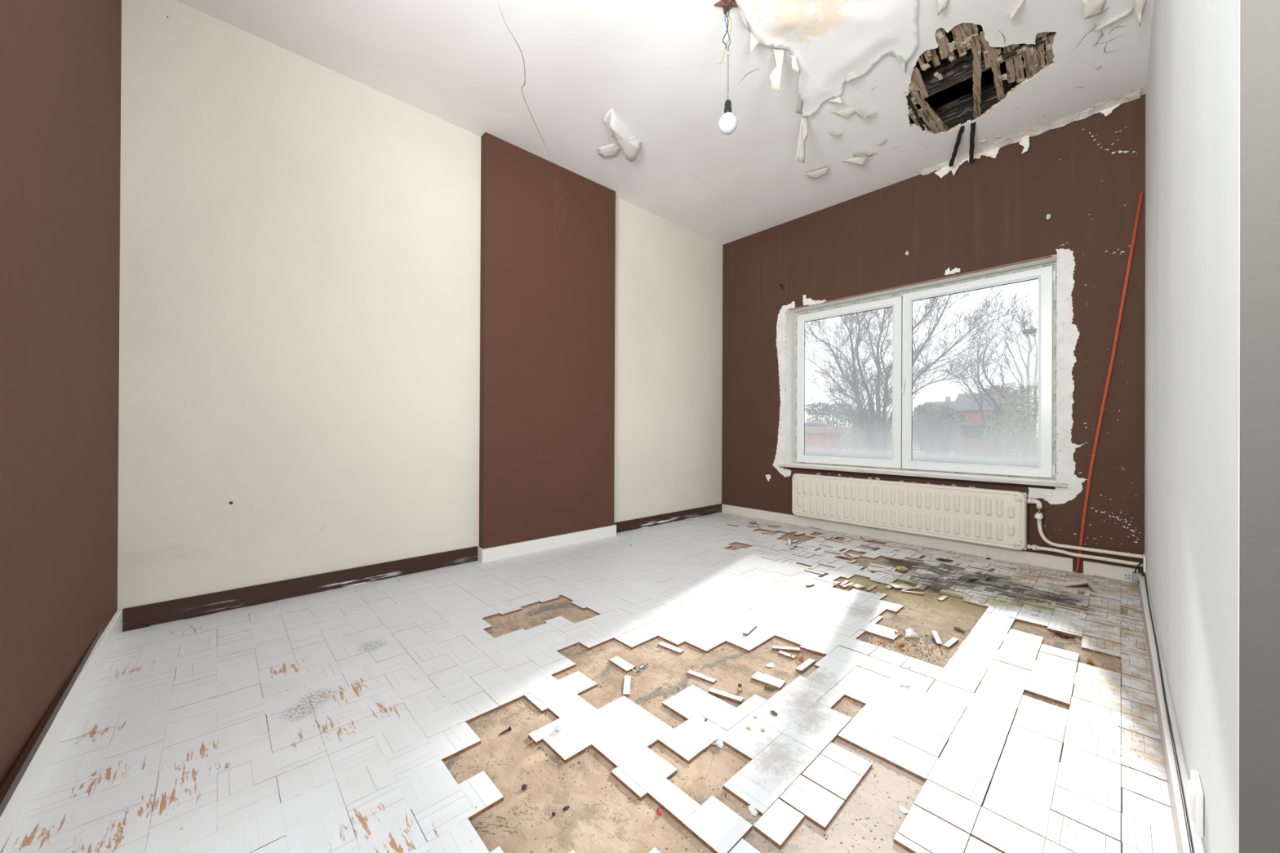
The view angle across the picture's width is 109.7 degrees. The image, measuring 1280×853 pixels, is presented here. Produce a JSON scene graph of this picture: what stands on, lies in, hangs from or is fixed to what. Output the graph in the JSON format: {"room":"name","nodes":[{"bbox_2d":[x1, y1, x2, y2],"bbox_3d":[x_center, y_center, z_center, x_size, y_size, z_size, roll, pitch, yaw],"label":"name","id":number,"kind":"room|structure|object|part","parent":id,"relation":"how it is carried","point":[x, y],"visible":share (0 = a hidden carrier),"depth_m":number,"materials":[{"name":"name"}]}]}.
{"room":"damaged room","nodes":[
{"label":"damaged room","id":0,"kind":"room"},
{"bbox_2d":[0,0,121,789],"bbox_3d":[-1.842,-0.560,1.312,0.200,3.014,1.841,0,0,-42],"label":"wall","id":1,"kind":"structure","parent":0,"point":[60,60],"depth_m":1.33,"materials":[{"name":"brown paint"}]},
{"bbox_2d":[0,626,102,817],"bbox_3d":[-1.758,0.824,1.369,0.014,0.028,1.800,0,0,-43],"label":"shadow strip","id":2,"kind":"object","parent":1,"relation":"attached to","point":[15,775],"visible":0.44,"depth_m":1.19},
{"bbox_2d":[0,609,122,852],"bbox_3d":[-1.765,0.888,1.378,0.018,0.100,1.822,0,0,-42],"label":"baseboard","id":3,"kind":"structure","parent":1,"relation":"attached to","point":[103,648],"depth_m":1.32,"materials":[{"name":"wood"}]},
{"bbox_2d":[117,0,722,632],"bbox_3d":[-0.798,-0.550,3.638,4.474,3.014,0.200,0,0,-42],"label":"wall","id":4,"kind":"structure","parent":0,"point":[300,238],"depth_m":2.55,"materials":[{"name":"beige paint"}]},
{"bbox_2d":[122,503,722,631],"bbox_3d":[-0.699,0.897,3.537,4.450,0.100,0.088,0,0,-42],"label":"baseboard","id":5,"kind":"structure","parent":4,"relation":"attached to","point":[144,615],"depth_m":2.68,"materials":[{"name":"wood"}]},
{"bbox_2d":[479,132,615,548],"bbox_3d":[-0.680,-0.549,3.567,1.171,3.012,0.083,0,0,-42],"label":"wall","id":6,"kind":"structure","parent":0,"point":[548,266],"depth_m":3.46,"materials":[{"name":"brown paint"}]},
{"bbox_2d":[0,511,1177,852],"bbox_3d":[0.332,1.024,1.685,6.400,0.167,5.200,0,0,-43],"label":"floor","id":7,"kind":"structure","parent":0,"point":[206,735],"depth_m":1.50,"materials":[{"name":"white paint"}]},
{"bbox_2d":[497,726,511,735],"bbox_3d":[-0.421,0.948,1.401,0.042,0.012,0.012,0,0,-43],"label":"screw","id":8,"kind":"object","parent":7,"relation":"on","point":[509,727],"visible":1,"depth_m":1.41,"materials":[{"name":"metal"}]},
{"bbox_2d":[521,784,527,790],"bbox_3d":[-0.305,0.948,1.186,0.015,0.010,0.015,0,0,-41],"label":"stone","id":9,"kind":"object","parent":7,"relation":"on","point":[524,786],"visible":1,"depth_m":1.18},
{"bbox_2d":[554,724,563,730],"bbox_3d":[-0.253,0.935,1.402,0.024,0.017,0.022,0,0,38],"label":"stone","id":10,"kind":"object","parent":7,"relation":"on","point":[558,726],"visible":1,"depth_m":1.40,"materials":[{"name":"stone"}]},
{"bbox_2d":[562,805,569,810],"bbox_3d":[-0.184,0.951,1.124,0.020,0.006,0.008,0,0,-34],"label":"stone","id":11,"kind":"object","parent":7,"relation":"on","point":[566,806],"visible":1,"depth_m":1.12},
{"bbox_2d":[608,655,635,673],"bbox_3d":[-0.072,0.952,1.805,0.046,0.009,0.116,0,0,-41],"label":"strip","id":12,"kind":"object","parent":7,"relation":"on","point":[619,662],"visible":0.99,"depth_m":1.80,"materials":[{"name":"white paint"}]},
{"bbox_2d":[622,675,631,696],"bbox_3d":[-0.048,0.951,1.655,0.024,0.010,0.118,0,0,1],"label":"strip","id":13,"kind":"object","parent":7,"relation":"on","point":[626,691],"visible":1,"depth_m":1.64,"materials":[{"name":"white paint"}]},
{"bbox_2d":[124,533,1145,852],"bbox_3d":[0.422,0.953,2.408,4.306,0.014,3.061,0,0,-43],"label":"floor grit","id":14,"kind":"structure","parent":7,"relation":"on","point":[891,641],"depth_m":1.84,"materials":[{"name":"brown stone"}]},
{"bbox_2d":[632,662,648,674],"bbox_3d":[0.004,0.946,1.769,0.084,0.017,0.032,0,0,-43],"label":"metal clip","id":15,"kind":"object","parent":7,"relation":"on","point":[642,665],"visible":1,"depth_m":1.77,"materials":[{"name":"silver metal"}]},
{"bbox_2d":[657,808,662,814],"bbox_3d":[0.048,0.950,1.112,0.010,0.010,0.016,0,0,-22],"label":"pebble","id":16,"kind":"object","parent":7,"relation":"on","point":[659,811],"visible":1,"depth_m":1.11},
{"bbox_2d":[657,641,684,654],"bbox_3d":[0.132,0.953,1.940,0.119,0.009,0.029,0,0,40],"label":"strip","id":17,"kind":"object","parent":7,"relation":"on","point":[663,645],"visible":1,"depth_m":1.93,"materials":[{"name":"white paint"}]},
{"bbox_2d":[686,670,716,684],"bbox_3d":[0.233,0.953,1.715,0.114,0.010,0.024,0,-1,37],"label":"strip","id":18,"kind":"object","parent":7,"relation":"on","point":[690,673],"visible":1,"depth_m":1.71,"materials":[{"name":"white paint"}]},
{"bbox_2d":[711,737,723,748],"bbox_3d":[0.232,0.949,1.350,0.037,0.015,0.035,0,0,13],"label":"wrapper","id":19,"kind":"object","parent":7,"relation":"on","point":[719,741],"visible":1,"depth_m":1.35,"materials":[{"name":"paper"}]},
{"bbox_2d":[708,687,743,703],"bbox_3d":[0.302,0.949,1.591,0.121,0.009,0.024,0,0,30],"label":"strip","id":20,"kind":"object","parent":7,"relation":"on","point":[713,691],"visible":1,"depth_m":1.58,"materials":[{"name":"white paint"}]},
{"bbox_2d":[737,683,742,692],"bbox_3d":[0.361,0.943,1.630,0.016,0.029,0.016,0,0,-43],"label":"stub","id":21,"kind":"object","parent":7,"relation":"on","point":[740,686],"visible":1,"depth_m":1.62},
{"bbox_2d":[742,624,756,635],"bbox_3d":[0.509,0.943,2.091,0.023,0.009,0.110,0,0,36],"label":"strip","id":22,"kind":"object","parent":7,"relation":"on","point":[752,627],"visible":1,"depth_m":2.08,"materials":[{"name":"white paint"}]},
{"bbox_2d":[747,804,758,816],"bbox_3d":[0.279,0.950,1.117,0.018,0.012,0.033,0,0,-26],"label":"lump","id":23,"kind":"object","parent":7,"relation":"on","point":[753,811],"visible":1,"depth_m":1.11,"materials":[{"name":"stone"}]},
{"bbox_2d":[746,525,759,527],"bbox_3d":[1.082,0.951,4.288,0.121,0.009,0.014,0,-1,6],"label":"strip","id":24,"kind":"object","parent":7,"relation":"on","point":[747,526],"visible":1,"depth_m":4.29,"materials":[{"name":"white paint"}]},
{"bbox_2d":[760,532,774,534],"bbox_3d":[1.143,0.954,4.025,0.116,0.009,0.023,0,1,10],"label":"strip","id":25,"kind":"object","parent":7,"relation":"on","point":[761,532],"visible":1,"depth_m":4.02,"materials":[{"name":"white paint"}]},
{"bbox_2d":[751,671,785,689],"bbox_3d":[0.481,0.954,1.693,0.113,0.011,0.058,0,0,37],"label":"strip","id":26,"kind":"object","parent":7,"relation":"on","point":[765,679],"visible":1,"depth_m":1.69,"materials":[{"name":"white paint"}]},
{"bbox_2d":[764,684,775,690],"bbox_3d":[0.473,0.952,1.643,0.041,0.013,0.029,0,0,10],"label":"crumb","id":27,"kind":"object","parent":7,"relation":"on","point":[770,687],"visible":1,"depth_m":1.64,"materials":[{"name":"brown"}]},
{"bbox_2d":[765,662,775,667],"bbox_3d":[0.520,0.955,1.804,0.044,0.007,0.032,0,0,-39],"label":"flake","id":28,"kind":"object","parent":7,"relation":"on","point":[770,664],"visible":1,"depth_m":1.81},
{"bbox_2d":[770,710,777,715],"bbox_3d":[0.441,0.944,1.487,0.029,0.007,0.019,0,0,44],"label":"crumb","id":29,"kind":"object","parent":7,"relation":"on","point":[773,713],"visible":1,"depth_m":1.48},
{"bbox_2d":[771,645,799,652],"bbox_3d":[0.624,0.951,1.929,0.114,0.009,0.022,0,0,9],"label":"strip","id":30,"kind":"object","parent":7,"relation":"on","point":[774,647],"visible":1,"depth_m":1.92,"materials":[{"name":"white paint"}]},
{"bbox_2d":[777,650,795,659],"bbox_3d":[0.613,0.955,1.883,0.067,0.009,0.021,0,1,43],"label":"strip","id":31,"kind":"object","parent":7,"relation":"on","point":[780,652],"visible":1,"depth_m":1.88,"materials":[{"name":"white paint"}]},
{"bbox_2d":[787,538,791,545],"bbox_3d":[1.219,0.946,3.680,0.024,0.027,0.119,0,0,18],"label":"strip","id":32,"kind":"object","parent":7,"relation":"on","point":[788,540],"visible":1,"depth_m":3.67,"materials":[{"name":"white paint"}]},
{"bbox_2d":[793,532,805,535],"bbox_3d":[1.423,0.957,4.020,0.118,0.009,0.040,0,1,-34],"label":"strip","id":33,"kind":"object","parent":7,"relation":"on","point":[799,533],"visible":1,"depth_m":4.01,"materials":[{"name":"white paint"}]},
{"bbox_2d":[799,653,804,662],"bbox_3d":[0.662,0.948,1.847,0.022,0.023,0.038,0,0,24],"label":"dry leaf","id":34,"kind":"object","parent":7,"relation":"on","point":[801,658],"visible":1,"depth_m":1.85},
{"bbox_2d":[795,658,815,672],"bbox_3d":[0.658,0.949,1.790,0.116,0.009,0.026,0,-2,-43],"label":"strip","id":35,"kind":"object","parent":7,"relation":"on","point":[802,668],"visible":1,"depth_m":1.78,"materials":[{"name":"white paint"}]},
{"bbox_2d":[805,583,814,586],"bbox_3d":[1.016,0.947,2.692,0.054,0.009,0.019,1,-2,-31],"label":"strip","id":36,"kind":"object","parent":7,"relation":"on","point":[808,584],"visible":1,"depth_m":2.69,"materials":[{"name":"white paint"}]},
{"bbox_2d":[800,645,825,655],"bbox_3d":[0.730,0.949,1.910,0.101,0.009,0.014,0,0,37],"label":"strip","id":37,"kind":"object","parent":7,"relation":"on","point":[802,647],"visible":1,"depth_m":1.91,"materials":[{"name":"white paint"}]},
{"bbox_2d":[839,580,849,586],"bbox_3d":[1.246,0.955,2.747,0.020,0.009,0.120,-1,-1,44],"label":"strip","id":38,"kind":"object","parent":7,"relation":"on","point":[845,582],"visible":1,"depth_m":2.74,"materials":[{"name":"white paint"}]},
{"bbox_2d":[840,555,854,559],"bbox_3d":[1.495,0.944,3.256,0.096,0.021,0.023,0,0,11],"label":"strip","id":39,"kind":"object","parent":7,"relation":"on","point":[841,556],"visible":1,"depth_m":3.25,"materials":[{"name":"white paint"}]},
{"bbox_2d":[841,582,853,588],"bbox_3d":[1.251,0.955,2.712,0.110,0.009,0.018,0,0,-37],"label":"strip","id":40,"kind":"object","parent":7,"relation":"on","point":[845,586],"visible":0.88,"depth_m":2.70,"materials":[{"name":"white paint"}]},
{"bbox_2d":[844,552,857,558],"bbox_3d":[1.548,0.950,3.320,0.022,0.009,0.118,2,-1,-12],"label":"strip","id":41,"kind":"object","parent":7,"relation":"on","point":[846,553],"visible":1,"depth_m":3.31,"materials":[{"name":"white paint"}]},
{"bbox_2d":[851,583,866,589],"bbox_3d":[1.300,0.954,2.686,0.064,0.009,0.054,0,-1,-19],"label":"strip","id":42,"kind":"object","parent":7,"relation":"on","point":[858,586],"visible":1,"depth_m":2.67,"materials":[{"name":"white paint"}]},
{"bbox_2d":[861,536,871,541],"bbox_3d":[1.910,0.947,3.804,0.050,0.021,0.107,0,0,6],"label":"strip","id":43,"kind":"object","parent":7,"relation":"on","point":[864,538],"visible":1,"depth_m":3.80,"materials":[{"name":"white paint"}]},
{"bbox_2d":[865,584,876,591],"bbox_3d":[1.372,0.958,2.673,0.119,0.010,0.022,0,0,-43],"label":"strip","id":44,"kind":"object","parent":7,"relation":"on","point":[873,586],"visible":1,"depth_m":2.66,"materials":[{"name":"white paint"}]},
{"bbox_2d":[866,567,888,572],"bbox_3d":[1.584,0.955,3.002,0.120,0.012,0.080,0,0,10],"label":"strip","id":45,"kind":"object","parent":7,"relation":"on","point":[870,569],"visible":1,"depth_m":2.98,"materials":[{"name":"white paint"}]},
{"bbox_2d":[893,631,902,636],"bbox_3d":[1.187,0.951,2.072,0.027,0.024,0.040,0,0,-12],"label":"dry leaf","id":46,"kind":"object","parent":7,"relation":"on","point":[895,632],"visible":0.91,"depth_m":2.07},
{"bbox_2d":[896,639,904,646],"bbox_3d":[1.140,0.951,1.972,0.023,0.023,0.041,0,0,-18],"label":"dry leaf","id":47,"kind":"object","parent":7,"relation":"on","point":[899,643],"visible":1,"depth_m":1.98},
{"bbox_2d":[888,584,912,589],"bbox_3d":[1.553,0.953,2.683,0.112,0.013,0.060,0,0,-4],"label":"strip","id":48,"kind":"object","parent":7,"relation":"on","point":[895,586],"visible":1,"depth_m":2.67,"materials":[{"name":"white paint"}]},
{"bbox_2d":[895,565,907,571],"bbox_3d":[1.748,0.949,3.016,0.032,0.034,0.079,0,0,-45],"label":"bark piece","id":49,"kind":"object","parent":7,"relation":"on","point":[902,568],"visible":1,"depth_m":3.00,"materials":[{"name":"wood"}]},
{"bbox_2d":[898,805,908,813],"bbox_3d":[0.658,0.955,1.123,0.024,0.006,0.018,0,0,43],"label":"paper scrap","id":50,"kind":"object","parent":7,"relation":"on","point":[904,810],"visible":1,"depth_m":1.12,"materials":[{"name":"paper"}]},
{"bbox_2d":[898,680,911,686],"bbox_3d":[0.975,0.945,1.659,0.042,0.011,0.034,0,0,-11],"label":"flake","id":51,"kind":"object","parent":7,"relation":"on","point":[903,683],"visible":1,"depth_m":1.66,"materials":[{"name":"paint"}]},
{"bbox_2d":[902,586,916,591],"bbox_3d":[1.593,0.957,2.655,0.120,0.010,0.014,1,1,-18],"label":"strip","id":52,"kind":"object","parent":7,"relation":"on","point":[913,588],"visible":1,"depth_m":2.64,"materials":[{"name":"white paint"}]},
{"bbox_2d":[905,627,919,639],"bbox_3d":[1.239,0.944,2.052,0.061,0.038,0.056,0,0,14],"label":"flake","id":53,"kind":"object","parent":7,"relation":"on","point":[909,632],"visible":1,"depth_m":2.06,"materials":[{"name":"paint"}]},
{"bbox_2d":[901,590,924,595],"bbox_3d":[1.572,0.959,2.601,0.111,0.009,0.014,0,1,23],"label":"strip","id":54,"kind":"object","parent":7,"relation":"on","point":[902,591],"visible":1,"depth_m":2.60,"materials":[{"name":"white paint"}]},
{"bbox_2d":[912,565,933,569],"bbox_3d":[1.907,0.955,3.042,0.118,0.009,0.026,0,2,28],"label":"strip","id":55,"kind":"object","parent":7,"relation":"on","point":[913,566],"visible":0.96,"depth_m":3.04,"materials":[{"name":"white paint"}]},
{"bbox_2d":[931,630,942,645],"bbox_3d":[1.332,0.950,2.026,0.020,0.020,0.109,0,0,22],"label":"strip","id":56,"kind":"object","parent":7,"relation":"on","point":[935,634],"visible":1,"depth_m":2.02,"materials":[{"name":"white paint"}]},
{"bbox_2d":[937,595,948,601],"bbox_3d":[1.695,0.961,2.521,0.095,0.009,0.022,0,1,-37],"label":"strip","id":57,"kind":"object","parent":7,"relation":"on","point":[944,597],"visible":1,"depth_m":2.52,"materials":[{"name":"white paint"}]},
{"bbox_2d":[935,558,953,561],"bbox_3d":[2.165,0.949,3.207,0.115,0.018,0.040,0,0,31],"label":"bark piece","id":58,"kind":"object","parent":7,"relation":"on","point":[940,559],"visible":1,"depth_m":3.20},
{"bbox_2d":[942,637,958,648],"bbox_3d":[1.373,0.956,1.992,0.118,0.009,0.022,0,0,-38],"label":"strip","id":59,"kind":"object","parent":7,"relation":"on","point":[953,641],"visible":1,"depth_m":1.98,"materials":[{"name":"white paint"}]},
{"bbox_2d":[954,626,964,632],"bbox_3d":[1.503,0.957,2.125,0.022,0.014,0.065,0,0,-15],"label":"crumb","id":60,"kind":"object","parent":7,"relation":"on","point":[955,628],"visible":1,"depth_m":2.12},
{"bbox_2d":[964,577,979,579],"bbox_3d":[2.071,0.947,2.813,0.120,0.022,0.023,0,0,-24],"label":"strip","id":61,"kind":"object","parent":7,"relation":"on","point":[965,578],"visible":1,"depth_m":2.80,"materials":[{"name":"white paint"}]},
{"bbox_2d":[1050,631,1063,635],"bbox_3d":[1.934,0.958,2.089,0.055,0.014,0.020,0,0,43],"label":"bark piece","id":62,"kind":"object","parent":7,"relation":"on","point":[1055,633],"visible":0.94,"depth_m":2.09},
{"bbox_2d":[1059,633,1075,639],"bbox_3d":[1.947,0.957,2.055,0.060,0.016,0.023,0,0,20],"label":"bark piece","id":63,"kind":"object","parent":7,"relation":"on","point":[1063,636],"visible":1,"depth_m":2.05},
{"bbox_2d":[1062,577,1098,592],"bbox_3d":[2.656,0.946,2.713,0.210,0.044,0.149,0,0,-43],"label":"strip","id":64,"kind":"object","parent":7,"relation":"on","point":[1083,581],"depth_m":2.69,"materials":[{"name":"white paint"}]},
{"bbox_2d":[1086,657,1094,665],"bbox_3d":[1.826,0.953,1.828,0.023,0.023,0.036,0,0,43],"label":"dry leaf","id":65,"kind":"object","parent":7,"relation":"on","point":[1090,661],"visible":1,"depth_m":1.83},
{"bbox_2d":[1075,192,1143,573],"bbox_3d":[2.973,-0.232,2.865,0.018,2.405,0.300,0,0,-43],"label":"pipe","id":66,"kind":"object","parent":7,"relation":"on","point":[1140,196],"visible":0.91,"depth_m":2.86,"materials":[{"name":"metal"}]},
{"bbox_2d":[175,0,1154,244],"bbox_3d":[0.329,-2.265,2.361,4.890,0.812,4.000,0,0,-43],"label":"ceiling","id":67,"kind":"structure","parent":0,"point":[833,102],"depth_m":2.65,"materials":[{"name":"paint"}]},
{"bbox_2d":[713,0,738,135],"bbox_3d":[0.424,-1.733,2.170,0.125,0.638,0.122,0,0,-43],"label":"pendant lamp","id":68,"kind":"object","parent":67,"relation":"hanging from","point":[727,123],"visible":1,"depth_m":2.17,"materials":[{"name":"white glass"}]},
{"bbox_2d":[724,99,731,113],"bbox_3d":[0.424,-1.538,2.174,0.037,0.070,0.037,0,0,-43],"label":"socket","id":69,"kind":"object","parent":68,"relation":"attached to","point":[727,106],"depth_m":2.16,"materials":[{"name":"black plastic"}]},
{"bbox_3d":[0.423,-1.444,2.174,0.091,0.060,0.091,0,0,-43],"label":"bulb","id":70,"kind":"part","parent":68,"relation":"part of","materials":[{"name":"white glass"}]},
{"bbox_2d":[948,119,967,167],"bbox_3d":[2.266,-2.014,3.221,0.032,0.086,0.440,0,0,25],"label":"lath","id":71,"kind":"object","parent":67,"relation":"hanging from","point":[962,128],"visible":1,"depth_m":3.21,"materials":[{"name":"wood"}]},
{"bbox_2d":[968,116,976,162],"bbox_3d":[2.338,-2.011,3.174,0.031,0.091,0.437,0,0,34],"label":"lath","id":72,"kind":"object","parent":67,"relation":"hanging from","point":[972,125],"visible":1,"depth_m":3.17,"materials":[{"name":"wood"}]},
{"bbox_2d":[721,93,1145,582],"bbox_3d":[2.116,-0.685,3.973,0.243,3.310,3.700,0,0,-43],"label":"wall","id":73,"kind":"structure","parent":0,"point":[1088,174],"depth_m":3.17,"materials":[{"name":"brown paint"}]},
{"bbox_2d":[721,504,1072,572],"bbox_3d":[1.892,0.915,4.016,0.016,0.088,2.835,0,0,-43],"label":"baseboard","id":74,"kind":"structure","parent":73,"relation":"attached to","point":[1037,559],"depth_m":3.63,"materials":[{"name":"wood"}]},
{"bbox_2d":[791,473,1026,550],"bbox_3d":[2.080,0.655,3.744,0.114,0.411,1.734,0,0,-43],"label":"radiator","id":75,"kind":"object","parent":73,"relation":"attached to","point":[993,517],"visible":1,"depth_m":3.55,"materials":[{"name":"metal"}]},
{"bbox_2d":[1026,497,1142,558],"bbox_3d":[2.850,0.649,2.912,0.060,0.307,0.541,0,0,-43],"label":"pipe","id":76,"kind":"object","parent":75,"relation":"attached to","point":[1038,516],"visible":1,"depth_m":2.99,"materials":[{"name":"metal"}]},
{"bbox_2d":[1026,543,1142,567],"bbox_3d":[2.858,0.829,2.918,0.041,0.041,0.538,0,0,-43],"label":"pipe","id":77,"kind":"object","parent":75,"relation":"attached to","point":[1033,547],"visible":0.98,"depth_m":2.91,"materials":[{"name":"metal"}]},
{"bbox_2d":[777,254,1066,488],"bbox_3d":[2.217,-0.372,3.836,0.280,1.590,2.143,0,0,-43],"label":"window","id":78,"kind":"structure","parent":73,"relation":"attached to","point":[1040,472],"depth_m":3.80,"materials":[{"name":"paint"}]},
{"bbox_3d":[1.929,-0.381,4.232,0.004,1.338,0.810,0,0,-43],"label":"glass pane","id":79,"kind":"part","parent":78,"relation":"part of","materials":[{"name":"white"}]},
{"bbox_3d":[1.930,-0.380,4.228,0.048,1.480,0.953,0,0,-43],"label":"sash","id":80,"kind":"part","parent":78,"relation":"part of","materials":[{"name":"white plastic"}]},
{"bbox_3d":[2.245,-0.349,3.825,0.049,0.140,0.030,0,0,-28],"label":"handle","id":81,"kind":"part","parent":78,"relation":"part of","materials":[{"name":"white plastic"}]},
{"bbox_3d":[2.178,0.387,3.824,0.213,0.030,2.109,0,0,-43],"label":"sill","id":82,"kind":"part","parent":78,"relation":"part of","materials":[{"name":"stone"}]},
{"bbox_3d":[2.283,-0.385,3.910,0.068,1.562,1.996,0,0,-43],"label":"frame","id":83,"kind":"part","parent":78,"relation":"part of","materials":[{"name":"white plastic"}]},
{"bbox_3d":[2.585,-0.387,3.533,0.004,1.357,0.808,0,0,-43],"label":"glass pane","id":84,"kind":"part","parent":78,"relation":"part of","materials":[{"name":"white"}]},
{"bbox_3d":[2.586,-0.386,3.529,0.048,1.494,0.952,0,0,-43],"label":"sash","id":85,"kind":"part","parent":78,"relation":"part of","materials":[{"name":"white plastic"}]},
{"bbox_2d":[1144,0,1239,852],"bbox_3d":[2.040,-0.542,1.659,3.041,3.014,0.150,0,0,-44],"label":"wall","id":86,"kind":"structure","parent":0,"point":[1192,361],"depth_m":0.99,"materials":[{"name":"white paint"}]},
{"bbox_2d":[1083,560,1137,583],"bbox_3d":[2.978,0.919,2.858,0.016,0.085,0.240,0,0,-43],"label":"baseboard","id":87,"kind":"structure","parent":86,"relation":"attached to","point":[1091,568],"depth_m":2.86,"materials":[{"name":"wood"}]},
{"bbox_2d":[1133,562,1142,573],"bbox_3d":[2.989,0.844,2.699,0.063,0.068,0.012,0,0,3],"label":"cable","id":88,"kind":"object","parent":86,"relation":"attached to","point":[1140,563],"visible":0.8,"depth_m":2.70,"materials":[{"name":"plastic"}]},
{"bbox_2d":[1124,569,1142,581],"bbox_3d":[2.956,0.896,2.704,0.068,0.068,0.071,0,0,-43],"label":"socket","id":89,"kind":"object","parent":88,"relation":"hanging from","point":[1135,576],"visible":0.93,"depth_m":2.69,"materials":[{"name":"grey plastic"}]},
{"bbox_2d":[1142,553,1146,572],"bbox_3d":[2.943,0.796,2.631,0.100,0.090,0.009,0,0,-43],"label":"junction box cover","id":90,"kind":"object","parent":86,"relation":"attached to","point":[1144,554],"visible":1,"depth_m":2.60,"materials":[{"name":"white plastic"}]},
{"bbox_2d":[1138,576,1204,852],"bbox_3d":[1.896,0.911,1.648,2.830,0.086,0.028,0,0,-44],"label":"baseboard","id":91,"kind":"structure","parent":86,"relation":"attached to","point":[1177,811],"depth_m":1.26,"materials":[{"name":"wood"}]},
{"bbox_2d":[1143,573,1194,852],"bbox_3d":[1.941,0.864,1.688,2.850,0.008,0.009,0,0,-43],"label":"cable","id":92,"kind":"object","parent":91,"relation":"on","point":[1189,838],"visible":1,"depth_m":1.21,"materials":[{"name":"plastic"}]},
{"bbox_2d":[1187,769,1204,837],"bbox_3d":[1.165,0.787,0.946,0.090,0.090,0.016,0,0,-43],"label":"wall outlet","id":93,"kind":"object","parent":86,"relation":"attached to","point":[1195,793],"visible":1,"depth_m":0.92,"materials":[{"name":"white plastic"}]},
{"bbox_2d":[1239,0,1279,852],"bbox_3d":[0.940,-0.497,0.614,0.014,2.910,0.148,0,0,-43],"label":"door frame","id":94,"kind":"structure","parent":86,"relation":"attached to","point":[1260,20],"depth_m":0.65,"materials":[{"name":"paint"}]},
{"label":"outside","id":95,"kind":"structure","parent":0,"visible":0},
{"bbox_2d":[840,448,1022,455],"bbox_3d":[26.410,2.751,52.214,22.000,0.001,80.000,0,0,-43],"label":"road","id":96,"kind":"structure","parent":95,"point":[843,449],"depth_m":49.24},
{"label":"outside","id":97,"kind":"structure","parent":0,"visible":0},
{"bbox_2d":[840,435,1038,457],"bbox_3d":[39.548,3.035,78.255,155.200,0.300,120.000,0,0,-43],"label":"ground","id":98,"kind":"structure","parent":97,"point":[988,455],"depth_m":45.21,"materials":[{"name":"green plant"}]},
{"bbox_2d":[804,421,850,449],"bbox_3d":[3.776,1.224,12.994,1.600,2.725,3.820,0,0,-43],"label":"garden shed","id":99,"kind":"object","parent":98,"relation":"on","point":[817,434],"visible":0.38,"depth_m":11.53,"materials":[{"name":"wood"}]},
{"bbox_2d":[804,401,892,451],"bbox_3d":[17.734,0.282,40.135,3.520,5.265,8.926,0,0,-23],"label":"bush","id":100,"kind":"object","parent":98,"relation":"on","point":[844,419],"visible":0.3,"depth_m":39.77,"materials":[{"name":"plant"}]},
{"bbox_2d":[840,424,892,452],"bbox_3d":[11.267,0.698,22.343,3.324,1.580,1.888,0,0,3],"label":"leafy shrub","id":101,"kind":"object","parent":98,"relation":"on","point":[857,432],"visible":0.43,"depth_m":22.24,"materials":[{"name":"green plant"}]},
{"bbox_2d":[852,404,954,451],"bbox_3d":[32.189,0.104,55.573,7.600,5.400,9.600,0,0,-43],"label":"house","id":102,"kind":"structure","parent":98,"relation":"on","point":[913,447],"depth_m":53.14,"materials":[{"name":"brick"}]},
{"bbox_2d":[804,284,1028,451],"bbox_3d":[9.543,-2.503,18.715,4.272,9.839,10.136,0,0,-34],"label":"bare tree","id":103,"kind":"object","parent":98,"relation":"on","point":[883,429],"visible":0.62,"depth_m":18.46,"materials":[{"name":"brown plant"}]},
{"bbox_2d":[911,405,966,454],"bbox_3d":[13.856,0.179,21.026,2.333,2.352,3.075,0,0,42],"label":"leafy shrub","id":104,"kind":"object","parent":98,"relation":"on","point":[917,429],"visible":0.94,"depth_m":20.75,"materials":[{"name":"plant"}]},
{"bbox_2d":[923,396,955,417],"bbox_3d":[46.960,-0.849,70.529,5.600,7.500,4.200,0,0,-43],"label":"house","id":105,"kind":"structure","parent":98,"relation":"on","point":[948,402],"depth_m":69.61,"materials":[{"name":"stone"}]},
{"bbox_2d":[912,382,1033,457],"bbox_3d":[35.135,-0.986,45.841,16.234,8.057,9.299,0,0,-43],"label":"bush","id":106,"kind":"object","parent":98,"relation":"on","point":[950,411],"visible":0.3,"depth_m":42.05,"materials":[{"name":"plant"}]},
{"bbox_2d":[952,385,1012,455],"bbox_3d":[35.593,-0.700,46.836,6.600,7.000,4.200,0,0,-43],"label":"house","id":107,"kind":"structure","parent":98,"relation":"on","point":[966,407],"depth_m":45.12,"materials":[{"name":"red brick"}]},
{"bbox_2d":[927,295,1038,457],"bbox_3d":[14.813,-1.496,19.507,2.549,7.942,4.496,0,0,-33],"label":"bare tree","id":108,"kind":"object","parent":98,"relation":"on","point":[978,380],"visible":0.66,"depth_m":19.26,"materials":[{"name":"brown plant"}]},
{"bbox_2d":[968,287,1038,457],"bbox_3d":[17.627,-1.991,20.839,4.150,9.305,2.654,0,0,20],"label":"bare tree","id":109,"kind":"object","parent":98,"relation":"on","point":[1024,324],"visible":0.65,"depth_m":20.64,"materials":[{"name":"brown plant"}]},
{"bbox_2d":[1021,327,1036,335],"bbox_3d":[17.821,-4.353,20.645,0.576,0.263,0.573,0,0,-43],"label":"nest","id":110,"kind":"object","parent":109,"relation":"in","point":[1028,330],"visible":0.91,"depth_m":20.49,"materials":[{"name":"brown plant"}]},
{"bbox_2d":[982,372,1038,457],"bbox_3d":[13.479,-0.347,16.274,3.940,3.335,1.811,0,0,-43],"label":"leafy shrub","id":111,"kind":"object","parent":98,"relation":"on","point":[1032,454],"visible":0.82,"depth_m":16.14,"materials":[{"name":"green plant"}]}
]}

